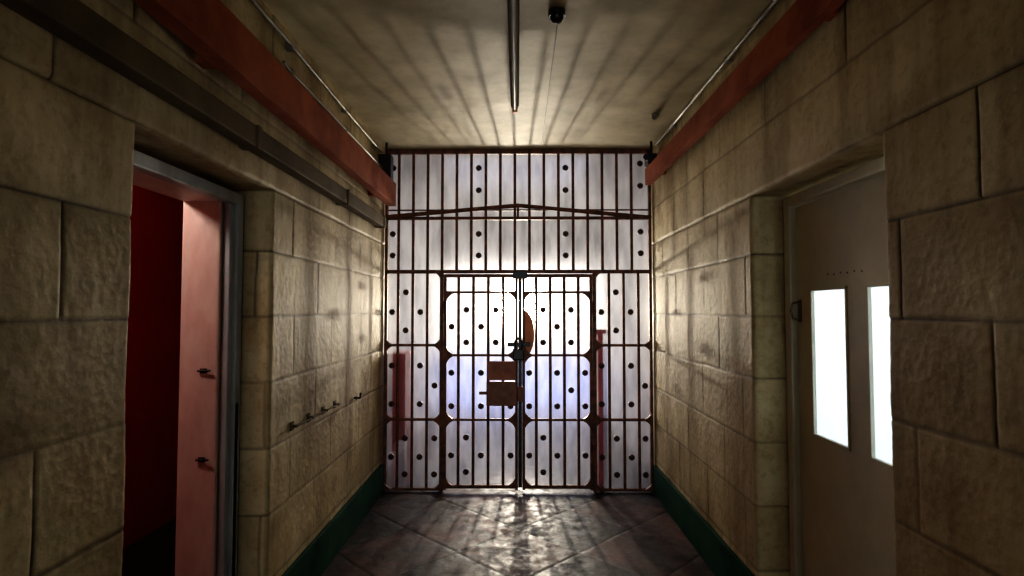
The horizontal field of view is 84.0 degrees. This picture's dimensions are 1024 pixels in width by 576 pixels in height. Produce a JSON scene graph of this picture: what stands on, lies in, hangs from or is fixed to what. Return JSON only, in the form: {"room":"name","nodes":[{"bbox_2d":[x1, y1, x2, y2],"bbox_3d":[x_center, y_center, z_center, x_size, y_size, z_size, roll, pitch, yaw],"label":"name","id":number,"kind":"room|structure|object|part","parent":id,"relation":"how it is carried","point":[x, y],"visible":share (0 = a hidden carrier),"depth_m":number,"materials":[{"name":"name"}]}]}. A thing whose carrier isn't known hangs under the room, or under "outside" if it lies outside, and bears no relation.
{"room":"prison interior","nodes":[
{"label":"prison interior","id":0,"kind":"room"},
{"bbox_2d":[122,185,182,575],"bbox_3d":[-2.299,0.397,3.011,1.180,3.010,5.300,0,-2,1],"label":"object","id":1,"kind":"object","parent":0,"point":[154,319],"visible":0.02,"depth_m":4.43,"materials":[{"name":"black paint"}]},
{"bbox_2d":[0,0,384,575],"bbox_3d":[-1.473,0.163,2.424,0.404,3.350,6.426,0,-2,1],"label":"wall","id":2,"kind":"structure","parent":0,"point":[72,126],"depth_m":1.87,"materials":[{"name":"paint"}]},
{"bbox_2d":[133,170,224,575],"bbox_3d":[-1.577,0.651,2.436,0.195,2.335,1.048,0,-2,1],"label":"lining","id":3,"kind":"object","parent":2,"relation":"attached to","point":[203,216],"visible":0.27,"depth_m":2.85,"materials":[{"name":"pink paint"}]},
{"bbox_2d":[195,368,209,461],"bbox_3d":[-1.538,0.635,2.832,0.066,0.466,0.022,0,-2,1],"label":"lock keeper","id":4,"kind":"object","parent":3,"relation":"attached to","point":[202,370],"visible":1,"depth_m":2.83,"materials":[{"name":"black metal"}]},
{"bbox_2d":[133,150,243,575],"bbox_3d":[-1.449,0.654,2.435,0.060,2.330,1.048,0,-2,1],"label":"door frame","id":5,"kind":"structure","parent":2,"relation":"attached to","point":[143,163],"depth_m":2.88,"materials":[{"name":"paint"}]},
{"bbox_2d":[0,0,385,227],"bbox_3d":[-1.227,-0.718,2.294,0.091,0.110,5.900,0,-2,1],"label":"cable trunking","id":6,"kind":"object","parent":2,"relation":"attached to","point":[73,22],"visible":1,"depth_m":1.97,"materials":[{"name":"paint"}]},
{"bbox_2d":[228,403,237,575],"bbox_3d":[-1.423,1.213,2.896,0.017,1.250,0.042,0,-2,1],"label":"strip","id":7,"kind":"object","parent":2,"relation":"attached to","point":[234,424],"visible":0.87,"depth_m":2.89,"materials":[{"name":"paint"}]},
{"bbox_2d":[132,0,395,205],"bbox_3d":[-1.188,-0.973,2.294,0.182,0.210,5.880,0,-2,1],"label":"steel beam","id":8,"kind":"structure","parent":2,"relation":"attached to","point":[219,40],"depth_m":2.50,"materials":[{"name":"red metal"}]},
{"bbox_2d":[290,400,339,430],"bbox_3d":[-1.246,0.807,3.644,0.041,0.050,0.800,0,-2,1],"label":"hook rail","id":9,"kind":"object","parent":2,"relation":"attached to","point":[292,426],"visible":1,"depth_m":3.52,"materials":[{"name":"metal"}]},
{"bbox_2d":[249,0,382,152],"bbox_3d":[-1.234,-1.326,3.619,0.042,0.042,3.300,0,-2,1],"label":"conduit pipe","id":10,"kind":"object","parent":2,"relation":"attached to","point":[289,46],"visible":1,"depth_m":3.38,"materials":[{"name":"grey metal"}]},
{"bbox_2d":[282,60,381,167],"bbox_3d":[-1.229,-1.163,4.163,0.040,0.040,2.201,0,-2,1],"label":"conduit pipe","id":11,"kind":"object","parent":2,"relation":"attached to","point":[291,70],"visible":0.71,"depth_m":3.68,"materials":[{"name":"grey metal"}]},
{"bbox_2d":[282,464,382,575],"bbox_3d":[-1.250,1.754,4.166,0.032,0.270,2.440,0,-2,1],"label":"baseboard","id":12,"kind":"structure","parent":2,"relation":"attached to","point":[317,556],"depth_m":4.03,"materials":[{"name":"green paint"}]},
{"bbox_2d":[379,143,392,179],"bbox_3d":[-1.183,-1.181,5.345,0.117,0.370,0.120,0,-2,1],"label":"junction box","id":13,"kind":"object","parent":2,"relation":"attached to","point":[385,160],"visible":0.68,"depth_m":5.29,"materials":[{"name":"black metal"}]},
{"bbox_2d":[262,0,771,148],"bbox_3d":[0.020,-1.482,2.457,2.670,0.015,6.390,0,-2,1],"label":"ceiling","id":14,"kind":"structure","parent":0,"point":[417,74],"depth_m":3.64,"materials":[{"name":"paint"}]},
{"bbox_2d":[507,0,518,113],"bbox_3d":[0.010,-1.388,3.149,0.060,0.108,2.180,0,-2,1],"label":"pipe","id":15,"kind":"object","parent":14,"relation":"attached to","point":[513,5],"visible":1,"depth_m":3.27,"materials":[{"name":"metal"}]},
{"bbox_2d":[548,7,564,23],"bbox_3d":[0.236,-1.421,2.987,0.090,0.067,0.090,0,-2,1],"label":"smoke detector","id":16,"kind":"object","parent":14,"relation":"attached to","point":[556,15],"visible":1,"depth_m":2.96,"materials":[{"name":"black plastic"}]},
{"bbox_2d":[643,141,656,166],"bbox_3d":[1.271,-1.255,5.227,0.118,0.230,0.286,-1,-2,16],"label":"security camera","id":17,"kind":"object","parent":14,"relation":"attached to","point":[648,158],"visible":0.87,"depth_m":5.22,"materials":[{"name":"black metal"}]},
{"bbox_2d":[321,488,714,575],"bbox_3d":[0.052,1.914,4.676,2.844,0.008,11.100,0,-2,1],"label":"floor","id":18,"kind":"structure","parent":0,"point":[452,531],"depth_m":4.34,"materials":[{"name":"tile"}]},
{"bbox_2d":[383,148,653,491],"bbox_3d":[0.057,0.290,5.465,2.582,3.300,0.115,0,-2,1],"label":"gate","id":19,"kind":"object","parent":18,"relation":"on","point":[518,332],"visible":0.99,"depth_m":5.51,"materials":[{"name":"metal"}]},
{"bbox_3d":[-0.098,0.790,5.435,0.270,0.180,0.012,0,-2,1],"label":"lock plate","id":20,"kind":"part","parent":19,"relation":"part of","materials":[{"name":"brown metal"}]},
{"bbox_3d":[0.162,0.442,5.497,0.109,0.460,0.013,0,-2,1],"label":"half round plate","id":21,"kind":"part","parent":19,"relation":"part of","materials":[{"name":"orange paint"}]},
{"bbox_2d":[542,24,557,141],"bbox_3d":[0.263,-1.399,4.207,0.017,0.009,2.300,0,-2,1],"label":"wire","id":22,"kind":"object","parent":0,"point":[557,24],"depth_m":3.80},
{"bbox_2d":[652,112,658,119],"bbox_3d":[1.137,-1.358,4.517,0.079,0.075,0.119,0,-2,1],"label":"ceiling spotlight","id":23,"kind":"object","parent":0,"point":[655,115],"depth_m":4.48,"materials":[{"name":"black metal"}]},
{"bbox_2d":[651,0,1023,575],"bbox_3d":[1.458,0.162,2.393,0.275,3.350,6.426,0,-2,1],"label":"wall","id":24,"kind":"structure","parent":0,"point":[934,89],"depth_m":1.96,"materials":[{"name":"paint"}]},
{"bbox_2d":[654,465,754,575],"bbox_3d":[1.339,1.757,4.229,0.032,0.270,2.260,0,-2,1],"label":"baseboard","id":25,"kind":"structure","parent":24,"relation":"attached to","point":[719,557],"depth_m":4.03,"materials":[{"name":"green paint"}]},
{"bbox_2d":[655,0,779,144],"bbox_3d":[1.297,-1.428,2.316,0.044,0.040,5.740,0,-2,1],"label":"conduit pipe","id":26,"kind":"object","parent":24,"relation":"attached to","point":[728,59],"visible":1,"depth_m":3.44,"materials":[{"name":"grey metal"}]},
{"bbox_2d":[645,0,845,184],"bbox_3d":[1.265,-1.148,2.310,0.122,0.150,5.950,0,-2,1],"label":"steel beam","id":27,"kind":"structure","parent":24,"relation":"attached to","point":[803,17],"depth_m":2.90,"materials":[{"name":"red metal"}]},
{"bbox_2d":[783,156,892,575],"bbox_3d":[1.532,0.651,2.555,0.111,2.345,1.120,0,-2,1],"label":"door","id":28,"kind":"structure","parent":24,"relation":"in","point":[830,342],"depth_m":2.80,"materials":[{"name":"beige paint"}]},
{"bbox_3d":[1.506,0.050,2.765,0.056,0.244,0.570,0,-2,1],"label":"pull handle","id":29,"kind":"part","parent":28,"relation":"part of","materials":[{"name":"black metal"}]},
{"bbox_2d":[796,174,895,575],"bbox_3d":[1.554,0.678,2.544,0.045,2.270,0.990,0,-2,1],"label":"door leaf","id":30,"kind":"structure","parent":28,"relation":"attached to","point":[847,497],"depth_m":2.60,"materials":[{"name":"beige paint"}]},
{"bbox_2d":[810,283,892,468],"bbox_3d":[1.534,0.361,2.506,0.018,0.750,0.810,0,-2,1],"label":"bead","id":31,"kind":"object","parent":30,"relation":"attached to","point":[867,286],"visible":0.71,"depth_m":2.58,"materials":[{"name":"beige paint"}]}
]}

